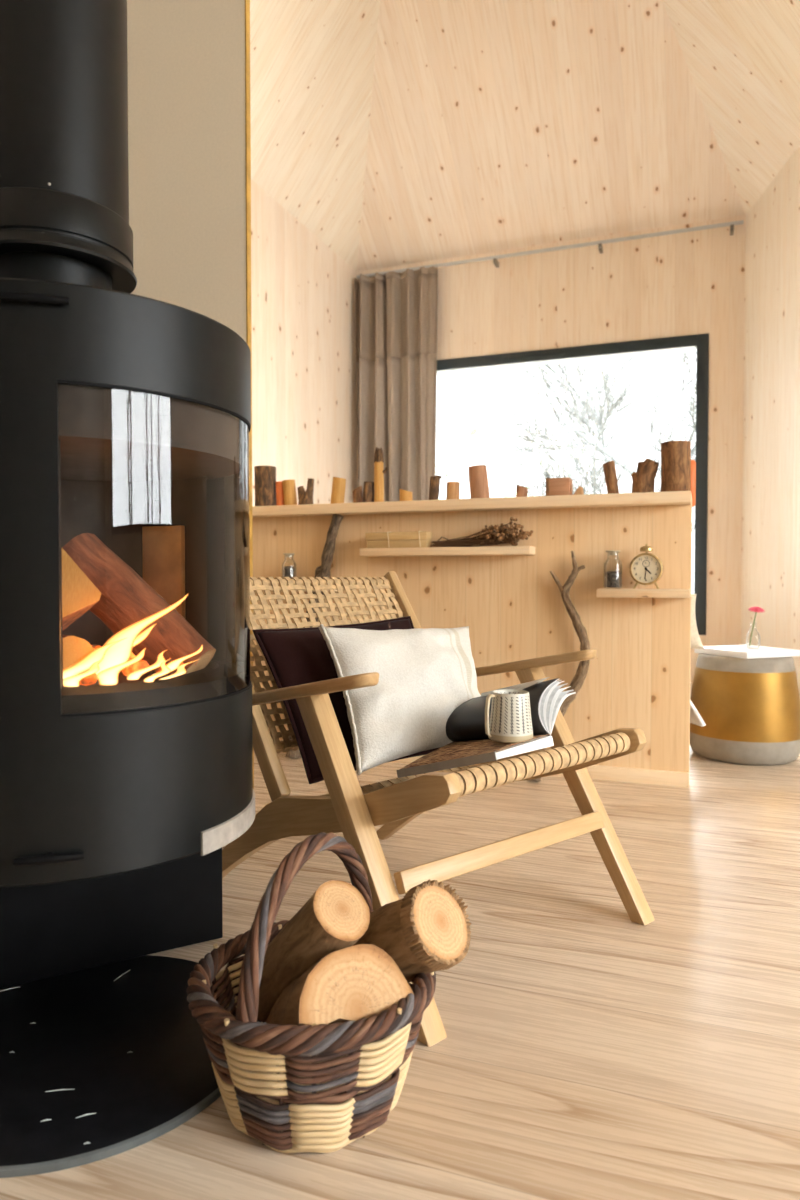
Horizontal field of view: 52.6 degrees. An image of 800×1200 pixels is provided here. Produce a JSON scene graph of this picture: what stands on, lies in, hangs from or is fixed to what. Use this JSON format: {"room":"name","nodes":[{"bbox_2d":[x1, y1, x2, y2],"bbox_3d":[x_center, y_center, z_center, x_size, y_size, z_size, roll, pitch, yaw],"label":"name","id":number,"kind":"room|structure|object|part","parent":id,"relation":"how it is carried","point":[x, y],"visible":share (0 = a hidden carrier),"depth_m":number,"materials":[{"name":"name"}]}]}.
{"room":"living room","nodes":[
{"label":"living room","id":0,"kind":"room"},
{"bbox_2d":[127,0,245,341],"bbox_3d":[-1.117,-1.522,2.635,1.424,4.400,0.020,1,2,21],"label":"wall partition","id":1,"kind":"structure","parent":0,"point":[186,58],"depth_m":2.45,"materials":[{"name":"beige paint"}]},
{"bbox_2d":[245,0,253,788],"bbox_3d":[-0.448,-1.515,2.383,0.005,4.400,0.022,1,2,21],"label":"trim","id":2,"kind":"structure","parent":1,"relation":"attached to","point":[247,2],"depth_m":2.39,"materials":[{"name":"beige wood"}]},
{"bbox_2d":[251,179,356,505],"bbox_3d":[-1.164,-1.112,4.824,0.200,3.462,4.060,1,2,21],"label":"wall","id":3,"kind":"structure","parent":0,"point":[304,379],"depth_m":5.75,"materials":[{"name":"brown wood"}]},
{"bbox_2d":[0,683,799,1199],"bbox_3d":[1.967,0.780,1.129,9.100,0.120,9.260,1,2,21],"label":"floor","id":4,"kind":"structure","parent":0,"point":[589,1051],"depth_m":1.38,"materials":[{"name":"beige wood"}]},
{"bbox_2d":[0,0,254,1177],"bbox_3d":[-0.521,-2.127,1.243,0.615,5.685,0.622,-1,2,-30],"label":"wood stove","id":5,"kind":"object","parent":4,"relation":"on","point":[125,417],"visible":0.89,"depth_m":1.14,"materials":[{"name":"black metal"}]},
{"bbox_3d":[-0.454,-0.370,0.993,0.092,0.012,0.019,0,2,-13],"label":"air lever","id":6,"kind":"part","parent":5,"relation":"part of","materials":[{"name":"black metal"}]},
{"bbox_3d":[-0.440,0.324,1.015,0.082,0.012,0.019,0,2,-16],"label":"ash lever","id":7,"kind":"part","parent":5,"relation":"part of","materials":[{"name":"black metal"}]},
{"bbox_2d":[0,970,132,1143],"bbox_3d":[-0.532,0.701,1.259,0.224,0.003,0.474,-1,2,-20],"label":"wood splinters","id":8,"kind":"object","parent":5,"relation":"on","point":[129,970],"visible":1,"depth_m":1.16,"materials":[{"name":"beige wood"}]},
{"bbox_3d":[-0.518,0.709,1.300,0.578,0.013,0.578,1,2,21],"label":"hearth plate","id":9,"kind":"part","parent":5,"relation":"part of","materials":[{"name":"metal"}]},
{"bbox_2d":[63,593,202,686],"bbox_3d":[-0.380,0.053,1.135,0.227,0.124,0.096,-1,2,-38],"label":"fire","id":10,"kind":"object","parent":5,"relation":"in","point":[108,660],"visible":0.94,"depth_m":1.12,"materials":[{"name":"yellow"}]},
{"bbox_2d":[79,644,197,685],"bbox_3d":[-0.518,0.099,1.267,0.368,0.037,0.342,1,2,21],"label":"embers","id":11,"kind":"object","parent":5,"relation":"on","point":[91,679],"visible":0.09,"depth_m":1.20,"materials":[{"name":"brown"}]},
{"bbox_2d":[63,635,93,669],"bbox_3d":[-0.526,0.082,1.187,0.070,0.070,0.215,-2,2,-45],"label":"log","id":12,"kind":"object","parent":11,"relation":"on","point":[75,649],"visible":0.09,"depth_m":1.11,"materials":[{"name":"brown wood"}]},
{"bbox_2d":[62,548,101,630],"bbox_3d":[-0.548,0.002,1.235,0.111,0.219,0.287,-1,2,-37],"label":"log","id":13,"kind":"object","parent":11,"relation":"on","point":[79,594],"visible":0.3,"depth_m":1.15,"materials":[{"name":"brown wood"}]},
{"bbox_2d":[62,533,215,674],"bbox_3d":[-0.440,0.019,1.336,0.276,0.259,0.096,0,2,8],"label":"log","id":14,"kind":"object","parent":11,"relation":"on","point":[126,599],"visible":0.73,"depth_m":1.30,"materials":[{"name":"brown wood"}]},
{"bbox_3d":[-0.433,-0.013,1.485,0.090,0.245,0.012,1,2,24],"label":"liner panel","id":15,"kind":"part","parent":5,"relation":"part of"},
{"bbox_3d":[-0.310,-0.069,1.221,0.120,0.423,0.455,0,2,15],"label":"glass door","id":16,"kind":"part","parent":5,"relation":"part of","materials":[{"name":"clear glass"}]},
{"bbox_2d":[186,832,435,1152],"bbox_3d":[-0.124,0.527,1.159,0.351,0.381,0.352,0,2,7],"label":"wicker basket","id":17,"kind":"object","parent":4,"relation":"on","point":[320,1088],"visible":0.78,"depth_m":1.04,"materials":[{"name":"brown wicker"}]},
{"bbox_3d":[-0.124,0.447,1.157,0.028,0.222,0.325,1,2,28],"label":"handle","id":18,"kind":"part","parent":17,"relation":"part of","materials":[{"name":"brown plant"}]},
{"bbox_2d":[257,880,369,1021],"bbox_3d":[-0.143,0.514,1.179,0.237,0.239,0.090,2,2,44],"label":"log","id":19,"kind":"object","parent":17,"relation":"in","point":[336,916],"visible":0.66,"depth_m":1.12,"materials":[{"name":"brown wood"}]},
{"bbox_2d":[266,944,413,1025],"bbox_3d":[-0.095,0.557,1.129,0.165,0.187,0.210,-1,2,-27],"label":"log","id":20,"kind":"object","parent":17,"relation":"in","point":[356,982],"visible":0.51,"depth_m":1.06,"materials":[{"name":"brown wood"}]},
{"bbox_2d":[353,879,470,982],"bbox_3d":[-0.015,0.515,1.208,0.255,0.225,0.120,1,2,38],"label":"log","id":21,"kind":"object","parent":17,"relation":"in","point":[427,930],"visible":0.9,"depth_m":1.14,"materials":[{"name":"brown wood"}]},
{"bbox_2d":[286,514,342,757],"bbox_3d":[-0.352,0.149,3.362,0.244,1.018,0.070,0,2,5],"label":"branch","id":22,"kind":"object","parent":4,"relation":"on","point":[322,571],"visible":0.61,"depth_m":3.33,"materials":[{"name":"brown wood"}]},
{"bbox_2d":[222,571,654,1046],"bbox_3d":[0.004,0.316,1.832,0.726,0.769,0.867,-1,2,-43],"label":"lounge chair","id":23,"kind":"object","parent":4,"relation":"on","point":[349,808],"visible":0.77,"depth_m":1.67,"materials":[{"name":"brown wood"}]},
{"bbox_3d":[-0.353,0.176,1.789,0.029,0.487,0.348,-1,2,-43],"label":"post","id":24,"kind":"part","parent":23,"relation":"part of","materials":[{"name":"brown wood"}]},
{"bbox_3d":[-0.078,0.313,1.927,0.561,0.023,0.023,-1,2,-43],"label":"rail","id":25,"kind":"part","parent":23,"relation":"part of","materials":[{"name":"brown wood"}]},
{"bbox_3d":[-0.220,0.183,1.578,0.056,0.126,0.511,-1,2,-43],"label":"armrest","id":26,"kind":"part","parent":23,"relation":"part of","materials":[{"name":"brown wood"}]},
{"bbox_3d":[-0.241,-0.042,2.091,0.561,0.025,0.025,-1,2,-43],"label":"rail","id":27,"kind":"part","parent":23,"relation":"part of","materials":[{"name":"brown wood"}]},
{"bbox_3d":[-0.205,0.492,1.640,0.030,0.428,0.867,-1,2,-43],"label":"frame","id":28,"kind":"part","parent":23,"relation":"part of","materials":[{"name":"brown wood"}]},
{"bbox_2d":[252,616,439,783],"bbox_3d":[-0.083,0.208,1.868,0.478,0.322,0.201,-1,2,-44],"label":"throw cushion","id":29,"kind":"object","parent":23,"relation":"on","point":[293,656],"visible":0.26,"depth_m":1.75,"materials":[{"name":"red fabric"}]},
{"bbox_3d":[-0.061,0.443,1.431,0.044,0.536,0.360,-1,2,-43],"label":"leg","id":30,"kind":"part","parent":23,"relation":"part of","materials":[{"name":"brown wood"}]},
{"bbox_2d":[319,624,480,774],"bbox_3d":[0.041,0.191,1.801,0.507,0.285,0.193,-2,2,-44],"label":"throw cushion","id":31,"kind":"object","parent":23,"relation":"on","point":[426,674],"visible":0.89,"depth_m":1.70,"materials":[{"name":"beige fabric"}]},
{"bbox_3d":[0.073,0.165,2.190,0.029,0.487,0.348,-1,2,-43],"label":"post","id":32,"kind":"part","parent":23,"relation":"part of","materials":[{"name":"brown wood"}]},
{"bbox_2d":[396,677,575,777],"bbox_3d":[0.179,0.255,1.646,0.274,0.194,0.322,1,2,43],"label":"open magazine","id":33,"kind":"object","parent":23,"relation":"on","point":[470,744],"visible":0.66,"depth_m":1.61,"materials":[{"name":"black paper"}]},
{"bbox_2d":[485,689,532,742],"bbox_3d":[0.213,0.223,1.560,0.087,0.092,0.086,1,2,21],"label":"coffee mug","id":34,"kind":"object","parent":33,"relation":"on","point":[510,716],"visible":0.99,"depth_m":1.53,"materials":[{"name":"ceramic"}]},
{"bbox_3d":[0.172,0.221,1.546,0.017,0.082,0.012,-1,2,-19],"label":"handle","id":35,"kind":"part","parent":34,"relation":"part of","materials":[{"name":"beige ceramic"}]},
{"bbox_3d":[0.221,0.481,2.041,0.030,0.428,0.867,-1,2,-43],"label":"frame","id":36,"kind":"part","parent":23,"relation":"part of","materials":[{"name":"brown wood"}]},
{"bbox_3d":[0.268,0.170,2.037,0.056,0.126,0.511,-1,2,-43],"label":"armrest","id":37,"kind":"part","parent":23,"relation":"part of","materials":[{"name":"brown wood"}]},
{"bbox_3d":[0.276,0.310,1.551,0.557,0.036,0.036,-1,2,-43],"label":"rail","id":38,"kind":"part","parent":23,"relation":"part of","materials":[{"name":"beige wicker"}]},
{"bbox_3d":[0.420,0.431,1.884,0.046,0.536,0.360,-1,2,-43],"label":"leg","id":39,"kind":"part","parent":23,"relation":"part of","materials":[{"name":"brown wood"}]},
{"bbox_2d":[252,491,691,787],"bbox_3d":[-0.182,0.131,3.415,2.649,1.052,0.285,1,2,21],"label":"divider","id":40,"kind":"object","parent":4,"relation":"on","point":[513,608],"visible":0.52,"depth_m":3.05,"materials":[{"name":"brown wood"}]},
{"bbox_2d":[254,466,275,505],"bbox_3d":[-0.584,-0.488,3.521,0.094,0.180,0.095,1,2,21],"label":"wood piece","id":41,"kind":"object","parent":40,"relation":"on","point":[265,476],"visible":0.93,"depth_m":3.48,"materials":[{"name":"brown wood"}]},
{"bbox_2d":[276,481,283,505],"bbox_3d":[-0.516,-0.453,3.496,0.043,0.113,0.039,1,2,21],"label":"wood piece","id":42,"kind":"object","parent":40,"relation":"on","point":[279,487],"visible":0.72,"depth_m":3.48,"materials":[{"name":"orange wood"}]},
{"bbox_2d":[282,479,297,504],"bbox_3d":[-0.473,-0.456,3.480,0.068,0.119,0.056,1,2,21],"label":"wood piece","id":43,"kind":"object","parent":40,"relation":"on","point":[289,487],"visible":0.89,"depth_m":3.46,"materials":[{"name":"wood"}]},
{"bbox_2d":[297,478,313,504],"bbox_3d":[-0.402,-0.456,3.452,0.065,0.121,0.068,-1,2,-31],"label":"wood piece","id":44,"kind":"object","parent":40,"relation":"on","point":[304,497],"visible":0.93,"depth_m":3.43,"materials":[{"name":"brown wood"}]},
{"bbox_2d":[331,477,345,503],"bbox_3d":[-0.259,-0.456,3.399,0.067,0.123,0.056,1,2,21],"label":"wood piece","id":45,"kind":"object","parent":40,"relation":"on","point":[339,484],"visible":0.88,"depth_m":3.38,"materials":[{"name":"brown wood"}]},
{"bbox_2d":[353,486,362,502],"bbox_3d":[-0.176,-0.434,3.369,0.043,0.080,0.039,1,2,21],"label":"wood piece","id":46,"kind":"object","parent":40,"relation":"on","point":[357,493],"visible":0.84,"depth_m":3.35,"materials":[{"name":"brown wood"}]},
{"bbox_2d":[362,481,373,501],"bbox_3d":[-0.131,-0.441,3.351,0.049,0.096,0.048,1,2,21],"label":"wood piece","id":47,"kind":"object","parent":40,"relation":"on","point":[368,490],"visible":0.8,"depth_m":3.33,"materials":[{"name":"brown wood"}]},
{"bbox_2d":[374,447,386,501],"bbox_3d":[-0.082,-0.510,3.329,0.042,0.236,0.054,-1,2,-42],"label":"wood piece","id":48,"kind":"object","parent":40,"relation":"on","point":[379,471],"visible":0.94,"depth_m":3.32,"materials":[{"name":"brown wood"}]},
{"bbox_2d":[399,489,411,500],"bbox_3d":[0.024,-0.422,3.293,0.052,0.062,0.053,1,2,21],"label":"wood piece","id":49,"kind":"object","parent":40,"relation":"on","point":[405,495],"visible":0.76,"depth_m":3.27,"materials":[{"name":"orange wood"}]},
{"bbox_2d":[429,475,441,499],"bbox_3d":[0.141,-0.446,3.249,0.056,0.110,0.041,1,2,21],"label":"wood piece","id":50,"kind":"object","parent":40,"relation":"on","point":[434,487],"visible":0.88,"depth_m":3.23,"materials":[{"name":"brown wood"}]},
{"bbox_2d":[360,546,534,556],"bbox_3d":[0.177,-0.189,3.154,0.683,0.030,0.104,1,2,21],"label":"wall shelf","id":51,"kind":"object","parent":40,"relation":"attached to","point":[494,550],"visible":1,"depth_m":3.10,"materials":[{"name":"brown wood"}]},
{"bbox_2d":[365,531,431,547],"bbox_3d":[-0.005,-0.238,3.212,0.258,0.065,0.081,1,2,21],"label":"bundle","id":52,"kind":"object","parent":51,"relation":"on","point":[419,539],"visible":0.84,"depth_m":3.18,"materials":[{"name":"beige wood"}]},
{"bbox_2d":[430,517,532,546],"bbox_3d":[0.307,-0.259,3.098,0.396,0.110,0.112,1,2,21],"label":"bunch","id":53,"kind":"object","parent":51,"relation":"on","point":[501,534],"visible":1,"depth_m":3.07,"materials":[{"name":"brown plant"}]},
{"bbox_2d":[446,482,459,498],"bbox_3d":[0.211,-0.429,3.223,0.054,0.078,0.052,1,2,21],"label":"wood piece","id":54,"kind":"object","parent":40,"relation":"on","point":[453,488],"visible":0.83,"depth_m":3.20,"materials":[{"name":"brown wood"}]},
{"bbox_2d":[468,465,489,498],"bbox_3d":[0.311,-0.458,3.184,0.086,0.139,0.076,1,2,21],"label":"wood piece","id":55,"kind":"object","parent":40,"relation":"on","point":[478,478],"visible":0.88,"depth_m":3.15,"materials":[{"name":"brown wood"}]},
{"bbox_2d":[516,485,527,496],"bbox_3d":[0.470,-0.416,3.125,0.045,0.057,0.043,1,2,21],"label":"wood piece","id":56,"kind":"object","parent":40,"relation":"on","point":[521,491],"visible":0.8,"depth_m":3.11,"materials":[{"name":"brown wood"}]},
{"bbox_2d":[546,477,572,495],"bbox_3d":[0.604,-0.423,3.075,0.089,0.075,0.082,1,2,21],"label":"wood piece","id":57,"kind":"object","parent":40,"relation":"on","point":[554,486],"visible":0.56,"depth_m":3.04,"materials":[{"name":"brown wood"}]},
{"bbox_2d":[574,486,583,494],"bbox_3d":[0.670,-0.405,3.050,0.041,0.040,0.050,1,2,21],"label":"wood piece","id":58,"kind":"object","parent":40,"relation":"on","point":[580,491],"visible":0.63,"depth_m":3.02,"materials":[{"name":"brown wood"}]},
{"bbox_2d":[603,461,618,493],"bbox_3d":[0.784,-0.450,3.006,0.062,0.132,0.044,1,2,21],"label":"wood piece","id":59,"kind":"object","parent":40,"relation":"on","point":[609,469],"visible":0.88,"depth_m":2.99,"materials":[{"name":"brown wood"}]},
{"bbox_2d":[597,589,689,597],"bbox_3d":[0.871,-0.025,2.897,0.314,0.030,0.104,1,2,21],"label":"wall shelf","id":60,"kind":"object","parent":40,"relation":"attached to","point":[630,593],"visible":1,"depth_m":2.84,"materials":[{"name":"brown wood"}]},
{"bbox_2d":[603,550,621,588],"bbox_3d":[0.767,-0.110,2.920,0.067,0.137,0.067,1,2,21],"label":"glass jar","id":61,"kind":"object","parent":60,"relation":"on","point":[611,579],"visible":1,"depth_m":2.90,"materials":[{"name":"clear glass"}]},
{"bbox_2d":[629,544,662,588],"bbox_3d":[0.878,-0.118,2.889,0.115,0.162,0.045,1,2,21],"label":"alarm clock","id":62,"kind":"object","parent":60,"relation":"on","point":[646,568],"visible":1,"depth_m":2.88,"materials":[{"name":"gold metal"}]},
{"bbox_2d":[631,458,658,492],"bbox_3d":[0.896,-0.450,2.964,0.098,0.135,0.079,1,2,21],"label":"wood piece","id":63,"kind":"object","parent":40,"relation":"on","point":[643,480],"visible":0.88,"depth_m":2.94,"materials":[{"name":"brown wood"}]},
{"bbox_2d":[661,441,690,491],"bbox_3d":[0.996,-0.474,2.926,0.103,0.185,0.103,1,2,21],"label":"wood piece","id":64,"kind":"object","parent":40,"relation":"on","point":[675,455],"visible":0.88,"depth_m":2.88,"materials":[{"name":"brown wood"}]},
{"bbox_2d":[691,460,695,506],"bbox_3d":[1.108,-0.445,3.091,0.040,0.178,0.052,1,2,21],"label":"tube","id":65,"kind":"object","parent":40,"relation":"attached to","point":[693,463],"visible":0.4,"depth_m":3.08,"materials":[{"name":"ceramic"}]},
{"bbox_3d":[-0.434,-0.052,3.387,0.360,0.030,0.105,1,2,21],"label":"wall shelf","id":66,"kind":"object","parent":40,"relation":"attached to","visible":0},
{"bbox_2d":[282,553,295,578],"bbox_3d":[-0.464,-0.132,3.389,0.062,0.127,0.062,1,2,21],"label":"glass jar","id":67,"kind":"object","parent":66,"relation":"on","point":[287,571],"visible":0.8,"depth_m":3.37,"materials":[{"name":"clear glass"}]},
{"bbox_2d":[531,551,589,780],"bbox_3d":[0.585,0.243,3.000,0.232,0.850,0.077,0,2,-4],"label":"branch","id":68,"kind":"object","parent":4,"relation":"on","point":[577,681],"visible":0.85,"depth_m":2.98,"materials":[{"name":"brown wood"}]},
{"bbox_2d":[690,653,799,765],"bbox_3d":[1.452,0.443,3.418,0.447,0.428,0.447,1,2,21],"label":"side table","id":69,"kind":"object","parent":4,"relation":"on","point":[749,709],"visible":0.8,"depth_m":3.24,"materials":[{"name":"metal"}]},
{"bbox_2d":[694,645,799,658],"bbox_3d":[1.457,0.216,3.410,0.290,0.026,0.290,-1,2,-23],"label":"tray","id":70,"kind":"object","parent":69,"relation":"on","point":[737,651],"visible":0.91,"depth_m":3.32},
{"bbox_2d":[746,622,759,648],"bbox_3d":[1.485,0.148,3.405,0.056,0.110,0.056,1,2,21],"label":"bud vase","id":71,"kind":"object","parent":70,"relation":"on","point":[749,631],"visible":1,"depth_m":3.40,"materials":[{"name":"clear glass"}]},
{"bbox_2d":[749,606,764,645],"bbox_3d":[1.497,0.112,3.403,0.068,0.168,0.065,1,2,21],"label":"flower","id":72,"kind":"object","parent":71,"relation":"in","point":[755,609],"visible":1,"depth_m":3.40,"materials":[{"name":"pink plant"}]},
{"bbox_3d":[1.483,0.121,3.405,0.032,0.149,0.005,0,2,0],"label":"stem","id":73,"kind":"part","parent":72,"relation":"part of","materials":[{"name":"green plant"}]},
{"bbox_3d":[0.356,0.420,4.420,2.060,0.420,2.100,1,2,21],"label":"bed","id":74,"kind":"object","parent":4,"relation":"on","visible":0},
{"bbox_2d":[690,700,705,726],"bbox_3d":[0.453,0.300,4.379,2.249,0.288,1.985,1,2,21],"label":"duvet","id":75,"kind":"object","parent":74,"relation":"on","point":[695,717],"visible":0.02,"depth_m":3.08,"materials":[{"name":"white fabric"}]},
{"bbox_2d":[691,594,703,648],"bbox_3d":[0.868,0.056,3.187,0.620,0.265,0.145,1,2,21],"label":"bed pillow","id":76,"kind":"object","parent":75,"relation":"on","point":[696,643],"visible":0.05,"depth_m":3.09,"materials":[{"name":"beige fabric"}]},
{"bbox_2d":[250,0,799,271],"bbox_3d":[2.078,-3.920,1.013,8.500,2.758,8.760,1,2,21],"label":"ceiling","id":77,"kind":"structure","parent":0,"point":[396,132],"depth_m":5.26,"materials":[{"name":"brown wood"}]},
{"bbox_2d":[357,215,745,682],"bbox_3d":[1.152,-1.201,6.236,3.438,3.562,0.220,1,2,21],"label":"wall","id":78,"kind":"structure","parent":0,"point":[693,282],"depth_m":5.85,"materials":[{"name":"brown wood"}]},
{"bbox_2d":[356,220,743,278],"bbox_3d":[1.013,-2.579,6.080,2.882,0.057,0.100,1,2,21],"label":"rail","id":79,"kind":"object","parent":78,"relation":"attached to","point":[731,224],"visible":1,"depth_m":5.92,"materials":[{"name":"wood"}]},
{"bbox_2d":[354,266,437,501],"bbox_3d":[-0.037,-1.026,6.450,0.707,3.142,0.156,1,2,21],"label":"curtain","id":80,"kind":"object","parent":79,"relation":"hanging from","point":[396,313],"visible":0.56,"depth_m":6.41,"materials":[{"name":"beige fabric"}]},
{"bbox_2d":[437,333,708,634],"bbox_3d":[1.038,-0.828,6.213,2.469,2.130,0.122,1,2,21],"label":"window","id":81,"kind":"structure","parent":78,"relation":"in","point":[699,342],"depth_m":5.78,"materials":[{"name":"black metal"}]},
{"bbox_2d":[741,145,799,694],"bbox_3d":[2.419,-1.060,4.731,0.200,3.362,2.034,0,2,5],"label":"wall","id":82,"kind":"structure","parent":0,"point":[770,580],"depth_m":5.08,"materials":[{"name":"brown wood"}]},
{"label":"outside","id":83,"kind":"structure","parent":0,"visible":0},
{"bbox_3d":[4.424,0.704,14.606,26.000,0.100,17.590,1,2,21],"label":"ground","id":84,"kind":"structure","parent":83,"visible":0},
{"bbox_2d":[435,390,479,499],"bbox_3d":[-0.068,-1.367,11.945,2.821,4.322,2.254,1,2,21],"label":"tree","id":85,"kind":"object","parent":84,"relation":"on","point":[473,431],"visible":0.02,"depth_m":11.62,"materials":[{"name":"white plant"}]},
{"bbox_2d":[460,373,592,496],"bbox_3d":[2.546,-1.400,12.746,4.151,4.272,1.985,0,2,17],"label":"tree","id":86,"kind":"object","parent":84,"relation":"on","point":[525,484],"visible":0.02,"depth_m":12.52,"materials":[{"name":"white plant"}]},
{"bbox_2d":[493,350,696,530],"bbox_3d":[4.194,-2.208,11.822,5.558,5.927,4.010,0,2,-3],"label":"bare tree","id":87,"kind":"object","parent":84,"relation":"on","point":[585,430],"visible":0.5,"depth_m":11.53,"materials":[{"name":"white plant"}]}
]}

